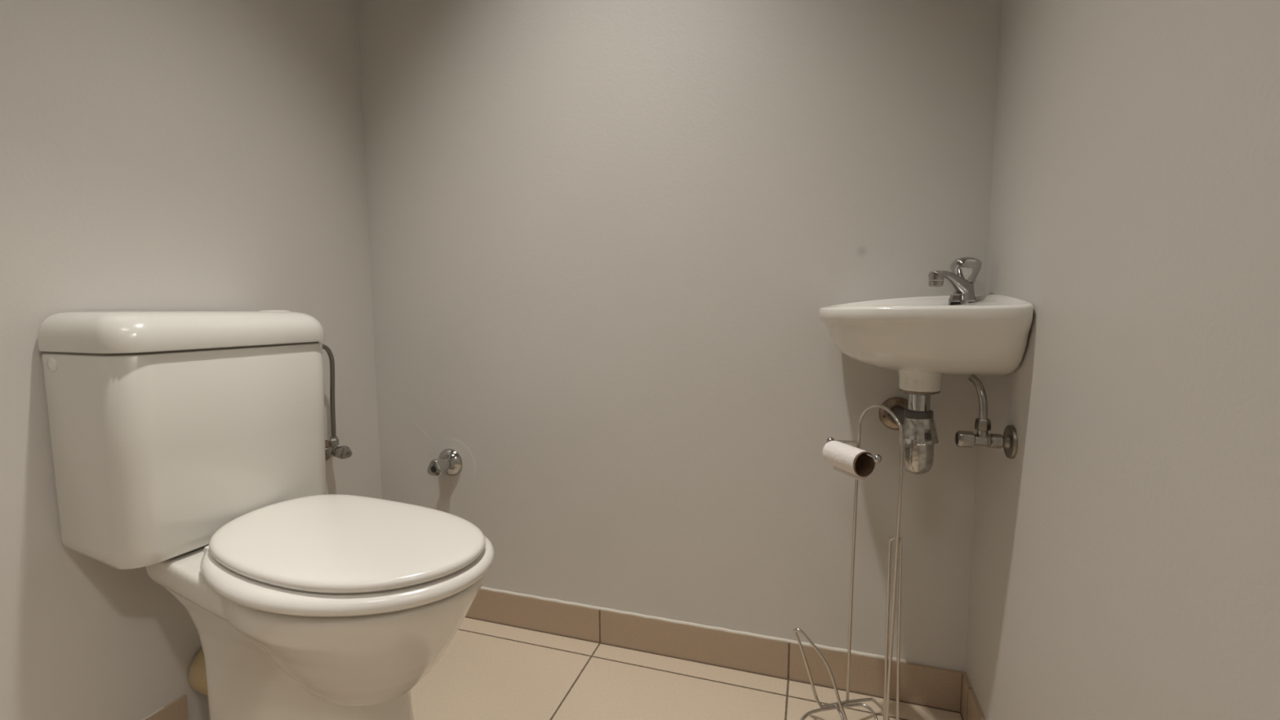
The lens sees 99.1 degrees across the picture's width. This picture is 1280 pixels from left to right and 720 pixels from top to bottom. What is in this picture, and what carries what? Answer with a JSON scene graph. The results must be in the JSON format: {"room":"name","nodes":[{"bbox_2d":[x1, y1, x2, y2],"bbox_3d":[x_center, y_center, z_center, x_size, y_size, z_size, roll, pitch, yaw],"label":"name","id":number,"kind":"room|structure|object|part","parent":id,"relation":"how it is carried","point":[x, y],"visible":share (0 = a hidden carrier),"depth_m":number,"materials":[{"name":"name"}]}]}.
{"room":"bathroom","nodes":[
{"label":"bathroom","id":0,"kind":"room"},
{"bbox_2d":[0,0,382,719],"bbox_3d":[-1.101,-0.492,0.437,0.100,2.550,2.347,1,5,18],"label":"wall","id":1,"kind":"structure","parent":0,"point":[156,155],"depth_m":0.98,"materials":[{"name":"paint"}]},
{"bbox_2d":[141,706,164,719],"bbox_3d":[-0.972,0.672,0.762,0.004,0.004,0.540,1,5,18],"label":"trim","id":2,"kind":"structure","parent":1,"relation":"attached to","point":[162,707],"depth_m":1.00,"materials":[{"name":"beige"}]},
{"bbox_2d":[145,694,188,719],"bbox_3d":[-1.046,0.738,0.529,0.007,0.084,2.140,1,5,18],"label":"baseboard","id":3,"kind":"structure","parent":1,"relation":"attached to","point":[177,709],"depth_m":1.03,"materials":[{"name":"tile"}]},
{"bbox_2d":[188,647,207,695],"bbox_3d":[-0.806,0.613,1.089,0.119,0.112,0.112,1,5,18],"label":"pipe","id":4,"kind":"object","parent":1,"relation":"attached to","point":[197,673],"visible":0.21,"depth_m":1.05,"materials":[{"name":"beige"}]},
{"bbox_2d":[322,344,351,461],"bbox_3d":[-0.761,0.108,1.266,0.074,0.297,0.169,1,5,18],"label":"valve","id":5,"kind":"object","parent":1,"relation":"attached to","point":[331,448],"visible":0.79,"depth_m":1.32,"materials":[{"name":"silver metal"}]},
{"bbox_3d":[-0.724,0.223,1.326,0.034,0.031,0.033,1,5,18],"label":"handle","id":6,"kind":"part","parent":5,"relation":"part of","materials":[{"name":"silver metal"}]},
{"bbox_2d":[357,0,1000,671],"bbox_3d":[-0.021,-0.572,1.268,1.454,2.550,0.100,1,5,18],"label":"wall","id":7,"kind":"structure","parent":0,"point":[608,240],"depth_m":1.22,"materials":[{"name":"paint"}]},
{"bbox_2d":[426,448,462,475],"bbox_3d":[-0.513,0.274,1.414,0.074,0.074,0.070,1,5,18],"label":"tap","id":8,"kind":"object","parent":7,"relation":"attached to","point":[449,462],"visible":1,"depth_m":1.42,"materials":[{"name":"silver metal"}]},
{"bbox_3d":[-0.517,0.272,1.403,0.046,0.044,0.043,1,5,18],"label":"handle","id":9,"kind":"part","parent":8,"relation":"part of","materials":[{"name":"silver metal"}]},
{"bbox_2d":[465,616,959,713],"bbox_3d":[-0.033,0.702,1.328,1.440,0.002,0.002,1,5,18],"label":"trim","id":10,"kind":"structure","parent":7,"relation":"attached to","point":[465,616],"depth_m":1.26,"materials":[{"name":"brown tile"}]},
{"bbox_2d":[465,586,966,711],"bbox_3d":[-0.031,0.660,1.329,1.454,0.084,0.007,1,5,18],"label":"baseboard","id":11,"kind":"structure","parent":7,"relation":"attached to","point":[921,684],"depth_m":1.25,"materials":[{"name":"tile"}]},
{"bbox_2d":[878,388,940,474],"bbox_3d":[0.509,0.125,1.034,0.068,0.153,0.170,1,5,9],"label":"trap","id":12,"kind":"object","parent":7,"relation":"attached to","point":[914,414],"visible":0.88,"depth_m":0.96,"materials":[{"name":"silver metal"}]},
{"bbox_2d":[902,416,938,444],"bbox_3d":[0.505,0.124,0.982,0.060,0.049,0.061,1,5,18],"label":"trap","id":13,"kind":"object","parent":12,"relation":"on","point":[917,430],"depth_m":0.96,"materials":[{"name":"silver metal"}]},
{"bbox_2d":[818,257,1033,392],"bbox_3d":[0.473,-0.065,0.960,0.302,0.238,0.272,1,5,18],"label":"basin","id":14,"kind":"object","parent":7,"relation":"attached to","point":[924,339],"visible":1,"depth_m":0.87,"materials":[{"name":"white ceramic"}]},
{"bbox_3d":[0.473,-0.045,0.962,0.302,0.142,0.272,1,5,18],"label":"bowl","id":15,"kind":"part","parent":14,"relation":"part of","materials":[{"name":"white ceramic"}]},
{"bbox_2d":[928,257,982,304],"bbox_3d":[0.569,-0.145,0.989,0.095,0.086,0.095,1,5,18],"label":"tap","id":16,"kind":"object","parent":14,"relation":"on","point":[960,282],"depth_m":0.98,"materials":[{"name":"silver metal"}]},
{"bbox_2d":[960,673,962,712],"bbox_3d":[0.653,0.676,1.107,0.001,0.082,0.001,1,5,18],"label":"trim","id":17,"kind":"structure","parent":7,"relation":"attached to","point":[962,673],"depth_m":1.11,"materials":[{"name":"brown"}]},
{"bbox_2d":[410,617,962,719],"bbox_3d":[0.354,0.863,0.097,3.143,0.100,2.347,1,5,18],"label":"floor","id":18,"kind":"structure","parent":0,"point":[488,670],"depth_m":1.19,"materials":[{"name":"tile"}]},
{"bbox_2d":[38,310,494,719],"bbox_3d":[-0.549,0.328,0.925,0.687,0.824,0.378,1,5,18],"label":"toilet","id":19,"kind":"object","parent":18,"relation":"on","point":[188,447],"visible":1,"depth_m":0.83,"materials":[{"name":"white ceramic"}]},
{"bbox_3d":[-0.774,-0.056,0.971,0.212,0.061,0.365,1,5,18],"label":"cistern lid","id":20,"kind":"part","parent":19,"relation":"part of","materials":[{"name":"white ceramic"}]},
{"bbox_3d":[-0.467,0.304,0.866,0.497,0.026,0.320,1,5,18],"label":"seat","id":21,"kind":"part","parent":19,"relation":"part of","materials":[{"name":"white plastic"}]},
{"bbox_3d":[-0.467,0.279,0.869,0.480,0.019,0.292,1,5,18],"label":"lid","id":22,"kind":"part","parent":19,"relation":"part of","materials":[{"name":"white plastic"}]},
{"bbox_2d":[793,404,903,719],"bbox_3d":[0.386,0.403,1.013,0.191,0.646,0.132,1,5,18],"label":"stand","id":23,"kind":"object","parent":18,"relation":"on","point":[876,458],"visible":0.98,"depth_m":1.01,"materials":[{"name":"silver metal"}]},
{"bbox_3d":[0.353,0.625,1.052,0.116,0.198,0.017,3,6,32],"label":"loop leg","id":24,"kind":"part","parent":23,"relation":"part of","materials":[{"name":"silver metal"}]},
{"bbox_2d":[822,440,875,482],"bbox_3d":[0.378,0.183,0.991,0.046,0.055,0.088,-2,5,-18],"label":"toilet paper roll","id":25,"kind":"object","parent":23,"relation":"hanging from","point":[847,460],"visible":0.99,"depth_m":0.98,"materials":[{"name":"paper"}]},
{"bbox_3d":[0.403,0.161,0.990,0.049,0.007,0.122,-2,5,-18],"label":"roll arm","id":26,"kind":"part","parent":23,"relation":"part of","materials":[{"name":"silver metal"}]},
{"bbox_3d":[0.434,0.402,1.014,0.016,0.645,0.097,-4,6,-32],"label":"post","id":27,"kind":"part","parent":23,"relation":"part of","materials":[{"name":"silver metal"}]},
{"bbox_3d":[0.463,0.521,0.998,0.010,0.412,0.033,-4,6,-35],"label":"spare roll rod","id":28,"kind":"part","parent":23,"relation":"part of","materials":[{"name":"silver metal"}]},
{"bbox_2d":[965,0,1279,719],"bbox_3d":[0.394,-0.460,0.014,0.100,2.550,2.247,1,5,18],"label":"wall","id":29,"kind":"structure","parent":0,"point":[1126,557],"depth_m":0.55,"materials":[{"name":"paint"}]},
{"bbox_2d":[960,673,985,719],"bbox_3d":[0.479,0.729,0.550,0.007,0.084,1.173,1,5,18],"label":"baseboard","id":30,"kind":"structure","parent":29,"relation":"attached to","point":[971,709],"depth_m":1.06,"materials":[{"name":"tile"}]},
{"bbox_2d":[955,374,1017,458],"bbox_3d":[0.569,0.093,0.898,0.085,0.132,0.054,2,6,28],"label":"angle valve","id":31,"kind":"object","parent":29,"relation":"attached to","point":[1009,441],"visible":1,"depth_m":0.89,"materials":[{"name":"silver metal"}]},
{"bbox_3d":[0.539,0.131,0.904,0.024,0.028,0.028,1,5,18],"label":"handle","id":32,"kind":"part","parent":31,"relation":"part of","materials":[{"name":"silver metal"}]}
]}

